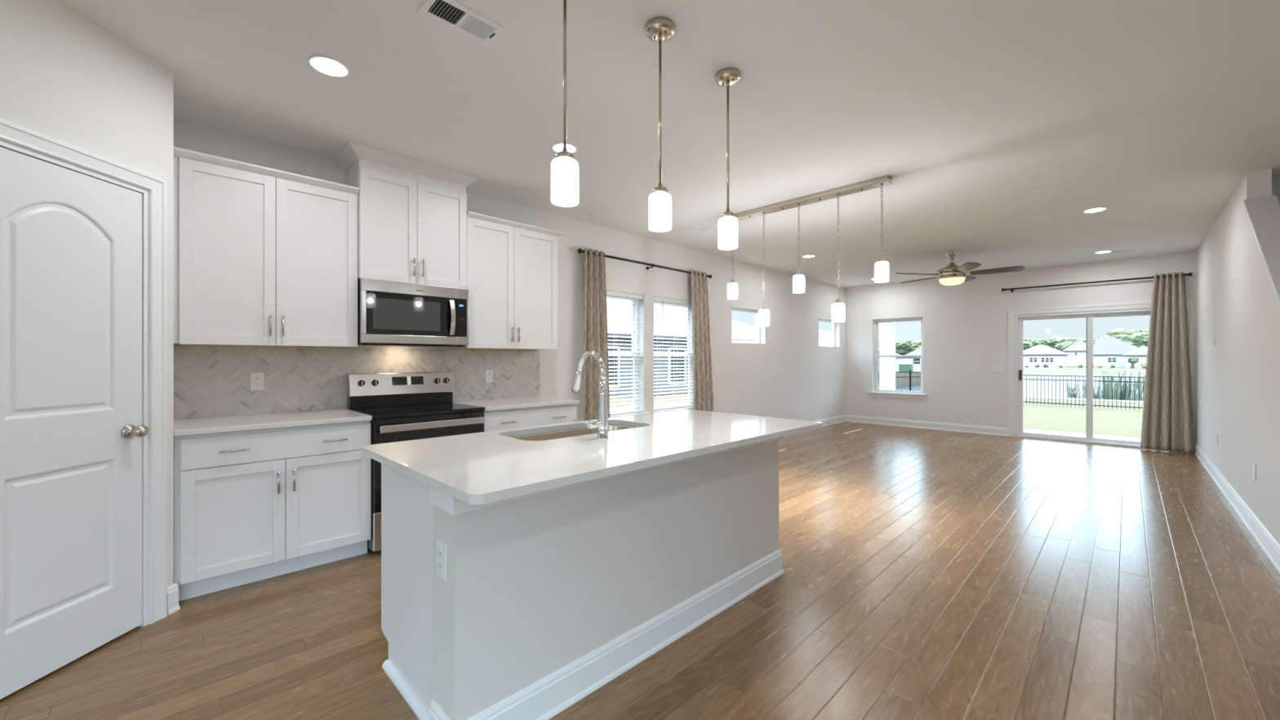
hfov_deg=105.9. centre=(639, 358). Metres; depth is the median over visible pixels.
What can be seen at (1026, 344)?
tree
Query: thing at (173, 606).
baseboard
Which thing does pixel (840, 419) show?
baseboard
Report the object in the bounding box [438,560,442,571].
receptacle
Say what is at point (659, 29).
pendant lamp
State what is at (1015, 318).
door
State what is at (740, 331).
house
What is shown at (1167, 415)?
curtain
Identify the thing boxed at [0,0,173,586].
wall
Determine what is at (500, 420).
base cabinet
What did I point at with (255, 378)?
receptacle
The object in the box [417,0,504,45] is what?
ceiling vent
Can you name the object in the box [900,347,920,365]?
house
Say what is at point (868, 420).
baseboard
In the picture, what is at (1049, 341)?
tree
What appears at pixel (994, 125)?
ceiling
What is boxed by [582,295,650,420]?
window
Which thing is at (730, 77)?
pendant lamp
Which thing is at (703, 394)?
curtain
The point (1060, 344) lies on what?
tree
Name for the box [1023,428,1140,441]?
patio slab
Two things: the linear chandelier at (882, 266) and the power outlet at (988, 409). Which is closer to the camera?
the linear chandelier at (882, 266)
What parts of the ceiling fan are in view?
blade, blade, lamp shade, blade, blade, blade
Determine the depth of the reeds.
24.26 m
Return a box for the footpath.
[1023,395,1142,403]
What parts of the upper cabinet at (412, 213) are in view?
door, crown moulding, handle, handle, door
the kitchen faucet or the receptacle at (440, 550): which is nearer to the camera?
the receptacle at (440, 550)
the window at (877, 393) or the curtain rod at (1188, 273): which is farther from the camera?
the window at (877, 393)
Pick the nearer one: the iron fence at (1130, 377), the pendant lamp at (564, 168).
the pendant lamp at (564, 168)
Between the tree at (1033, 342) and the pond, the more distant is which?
the tree at (1033, 342)
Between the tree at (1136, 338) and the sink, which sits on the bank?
the tree at (1136, 338)
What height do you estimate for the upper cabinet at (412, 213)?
0.904 m
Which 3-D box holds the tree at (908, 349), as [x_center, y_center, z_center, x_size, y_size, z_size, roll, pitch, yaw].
[111.611,-2.262,200.309,8.760,8.689,11.150,0,0,-45]
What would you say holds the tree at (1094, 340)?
on the bank
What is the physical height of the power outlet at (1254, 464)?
0.118 m
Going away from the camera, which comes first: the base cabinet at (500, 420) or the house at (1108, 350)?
the base cabinet at (500, 420)
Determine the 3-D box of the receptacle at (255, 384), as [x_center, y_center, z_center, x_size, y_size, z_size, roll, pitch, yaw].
[-2.539,0.170,3.205,0.034,0.028,0.003,0,0,-45]
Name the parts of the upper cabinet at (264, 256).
door, panel, crown moulding, handle, handle, door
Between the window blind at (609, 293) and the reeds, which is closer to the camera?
the window blind at (609, 293)
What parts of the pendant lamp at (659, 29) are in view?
rod, lamp shade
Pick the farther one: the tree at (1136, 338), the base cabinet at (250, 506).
the tree at (1136, 338)
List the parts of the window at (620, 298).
sash, sash, frame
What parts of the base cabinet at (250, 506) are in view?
door, handle, drawer, handle, handle, door, handle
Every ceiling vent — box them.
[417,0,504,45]
[694,225,718,232]
[1109,248,1137,253]
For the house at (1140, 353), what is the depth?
101.99 m
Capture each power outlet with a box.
[249,372,263,390]
[436,538,446,581]
[485,369,493,382]
[985,405,991,413]
[1253,462,1256,479]
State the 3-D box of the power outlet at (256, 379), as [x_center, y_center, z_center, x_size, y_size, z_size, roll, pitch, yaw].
[-2.540,0.150,3.207,0.072,0.118,0.008,0,0,-45]
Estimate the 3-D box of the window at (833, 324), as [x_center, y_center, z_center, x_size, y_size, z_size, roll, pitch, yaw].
[3.599,-0.508,9.477,0.925,0.540,0.065,0,0,-45]
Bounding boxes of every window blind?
[606,289,642,415]
[653,296,693,410]
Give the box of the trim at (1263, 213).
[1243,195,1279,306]
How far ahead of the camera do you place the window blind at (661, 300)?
6.23 m
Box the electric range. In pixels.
[346,371,484,552]
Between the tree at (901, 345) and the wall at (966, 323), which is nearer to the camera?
the wall at (966, 323)
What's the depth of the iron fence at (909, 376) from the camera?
17.04 m
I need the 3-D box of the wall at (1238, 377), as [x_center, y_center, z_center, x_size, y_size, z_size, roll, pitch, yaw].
[5.081,-0.089,4.024,7.083,2.743,0.120,0,0,-45]
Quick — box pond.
[897,373,1144,398]
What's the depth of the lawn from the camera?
14.23 m
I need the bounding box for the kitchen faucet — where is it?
[571,351,608,439]
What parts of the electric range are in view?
knob, knob, storage drawer, control panel, key panel, oven door, handle, knob, knob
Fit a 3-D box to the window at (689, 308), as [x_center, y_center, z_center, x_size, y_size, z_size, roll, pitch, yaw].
[0.444,-0.018,6.254,1.005,1.500,0.200,0,0,-45]
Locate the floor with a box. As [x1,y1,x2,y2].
[0,421,1279,719]
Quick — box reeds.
[1065,368,1145,400]
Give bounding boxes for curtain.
[583,247,609,420]
[689,269,714,411]
[1140,271,1195,453]
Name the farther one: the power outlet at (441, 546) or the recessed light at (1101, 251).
the recessed light at (1101, 251)
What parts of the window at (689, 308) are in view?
sash, sash, frame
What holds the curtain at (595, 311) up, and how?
hanging from the curtain rod at (580, 251)
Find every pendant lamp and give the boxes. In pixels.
[551,0,578,207]
[645,17,675,231]
[715,67,741,249]
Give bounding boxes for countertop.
[173,408,372,436]
[361,408,822,505]
[453,395,579,411]
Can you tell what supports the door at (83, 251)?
in the wall at (64, 77)
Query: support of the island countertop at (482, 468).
on the kitchen island
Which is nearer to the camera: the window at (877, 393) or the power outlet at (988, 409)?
the power outlet at (988, 409)
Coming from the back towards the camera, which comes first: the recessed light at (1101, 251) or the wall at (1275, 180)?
the recessed light at (1101, 251)
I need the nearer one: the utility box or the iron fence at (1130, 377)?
the iron fence at (1130, 377)
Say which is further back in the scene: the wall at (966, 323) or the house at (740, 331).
the house at (740, 331)
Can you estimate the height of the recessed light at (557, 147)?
0.006 m
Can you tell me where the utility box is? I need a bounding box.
[898,364,913,371]
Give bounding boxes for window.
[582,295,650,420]
[650,301,693,413]
[731,306,759,343]
[818,318,835,346]
[867,316,927,399]
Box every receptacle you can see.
[253,376,260,380]
[253,382,260,386]
[438,548,442,559]
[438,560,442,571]
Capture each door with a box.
[0,117,167,699]
[1008,299,1192,453]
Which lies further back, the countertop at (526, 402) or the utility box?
the utility box
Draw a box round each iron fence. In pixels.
[878,370,920,391]
[1023,374,1145,409]
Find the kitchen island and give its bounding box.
[381,437,784,719]
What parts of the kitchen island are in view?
door, shoe moulding, panel, trim, baseboard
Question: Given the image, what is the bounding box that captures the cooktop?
[346,402,484,418]
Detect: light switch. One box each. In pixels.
[714,365,719,373]
[991,364,1004,372]
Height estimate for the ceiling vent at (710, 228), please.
0.007 m
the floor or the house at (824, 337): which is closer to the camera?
the floor
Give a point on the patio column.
(886, 330)
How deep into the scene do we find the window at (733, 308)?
7.67 m
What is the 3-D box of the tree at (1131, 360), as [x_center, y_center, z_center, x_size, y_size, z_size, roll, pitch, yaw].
[102.183,0.850,100.078,2.109,2.563,1.576,0,0,-45]
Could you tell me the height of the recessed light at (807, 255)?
0.006 m
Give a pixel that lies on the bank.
(1067, 370)
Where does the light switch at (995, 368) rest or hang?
attached to the wall at (966, 323)
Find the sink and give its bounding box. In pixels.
[509,424,637,440]
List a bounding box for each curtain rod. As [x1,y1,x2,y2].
[577,248,711,278]
[1001,272,1192,292]
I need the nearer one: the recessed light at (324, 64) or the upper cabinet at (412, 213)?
the recessed light at (324, 64)
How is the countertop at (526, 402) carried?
on the base cabinet at (500, 420)
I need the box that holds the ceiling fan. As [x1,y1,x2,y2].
[895,251,1026,285]
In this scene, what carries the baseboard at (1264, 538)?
attached to the wall at (1238, 377)
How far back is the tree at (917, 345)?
183.30 m
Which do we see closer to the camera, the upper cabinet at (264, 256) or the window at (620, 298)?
the upper cabinet at (264, 256)
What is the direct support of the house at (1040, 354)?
on the bank
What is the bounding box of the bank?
[895,364,1146,374]
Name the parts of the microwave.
door glass, handle, control panel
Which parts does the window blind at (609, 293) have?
ladder cord, rail, ladder cord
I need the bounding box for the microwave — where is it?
[357,278,469,346]
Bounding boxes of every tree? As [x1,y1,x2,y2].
[895,339,912,354]
[900,343,914,355]
[911,339,920,351]
[1023,337,1045,348]
[1023,340,1030,350]
[1044,337,1062,348]
[1052,337,1084,352]
[1081,338,1097,344]
[1104,328,1148,347]
[1128,356,1138,368]
[1139,328,1149,332]
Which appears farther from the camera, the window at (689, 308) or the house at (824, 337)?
the house at (824, 337)
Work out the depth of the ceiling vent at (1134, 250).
6.57 m
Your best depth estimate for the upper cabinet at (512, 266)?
4.18 m
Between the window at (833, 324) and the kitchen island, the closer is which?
the kitchen island
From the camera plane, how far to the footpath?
22.92 m
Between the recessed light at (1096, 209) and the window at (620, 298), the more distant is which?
the window at (620, 298)
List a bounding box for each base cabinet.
[173,420,370,600]
[482,404,577,431]
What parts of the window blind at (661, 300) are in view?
rail, ladder cord, ladder cord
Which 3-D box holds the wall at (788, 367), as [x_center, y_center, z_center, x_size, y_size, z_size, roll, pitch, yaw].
[0.690,-0.089,6.533,10.088,2.743,0.150,0,0,-45]
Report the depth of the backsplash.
3.41 m
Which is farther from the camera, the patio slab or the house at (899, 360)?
the house at (899, 360)
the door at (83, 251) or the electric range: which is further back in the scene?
the electric range
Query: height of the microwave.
0.457 m
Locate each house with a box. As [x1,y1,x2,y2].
[606,299,755,395]
[818,328,879,381]
[895,353,902,364]
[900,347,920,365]
[1023,344,1070,367]
[1062,340,1085,366]
[1093,335,1138,367]
[1121,345,1147,368]
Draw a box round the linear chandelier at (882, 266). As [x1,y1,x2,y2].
[727,175,892,326]
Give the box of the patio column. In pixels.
[879,321,895,390]
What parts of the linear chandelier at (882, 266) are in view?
chain, lamp shade, lamp shade, chain, lamp shade, chain, chain, lamp shade, lamp shade, chain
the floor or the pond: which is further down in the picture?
the floor
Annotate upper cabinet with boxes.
[173,146,359,347]
[333,141,479,288]
[448,211,564,349]
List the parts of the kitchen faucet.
lever, spout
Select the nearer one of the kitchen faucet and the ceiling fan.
the kitchen faucet
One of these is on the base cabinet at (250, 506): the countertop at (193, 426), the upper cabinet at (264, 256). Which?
the countertop at (193, 426)
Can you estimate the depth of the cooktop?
3.52 m
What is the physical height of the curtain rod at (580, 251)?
0.068 m
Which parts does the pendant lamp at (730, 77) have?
lamp shade, rod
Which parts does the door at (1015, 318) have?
sliding panel, fixed panel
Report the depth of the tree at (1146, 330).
142.84 m
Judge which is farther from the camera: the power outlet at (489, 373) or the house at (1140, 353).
the house at (1140, 353)
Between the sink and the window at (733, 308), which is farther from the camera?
the window at (733, 308)
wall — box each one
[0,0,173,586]
[173,118,845,421]
[845,251,1196,443]
[1196,168,1279,545]
[1271,176,1279,202]
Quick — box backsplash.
[173,345,539,419]
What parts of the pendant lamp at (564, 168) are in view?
rod, lamp shade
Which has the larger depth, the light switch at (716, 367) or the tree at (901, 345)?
the tree at (901, 345)
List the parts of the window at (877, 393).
sash, sash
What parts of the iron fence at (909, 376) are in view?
post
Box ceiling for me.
[57,0,1279,287]
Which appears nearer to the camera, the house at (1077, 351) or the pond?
the pond
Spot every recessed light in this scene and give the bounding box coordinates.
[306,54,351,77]
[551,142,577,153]
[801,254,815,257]
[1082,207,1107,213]
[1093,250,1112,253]
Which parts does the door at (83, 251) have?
knob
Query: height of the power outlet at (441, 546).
0.118 m
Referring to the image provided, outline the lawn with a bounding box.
[609,368,1142,437]
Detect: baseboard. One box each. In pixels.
[167,582,180,615]
[814,414,845,426]
[845,414,1195,453]
[1194,443,1279,573]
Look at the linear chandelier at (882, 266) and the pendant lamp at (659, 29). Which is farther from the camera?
the linear chandelier at (882, 266)

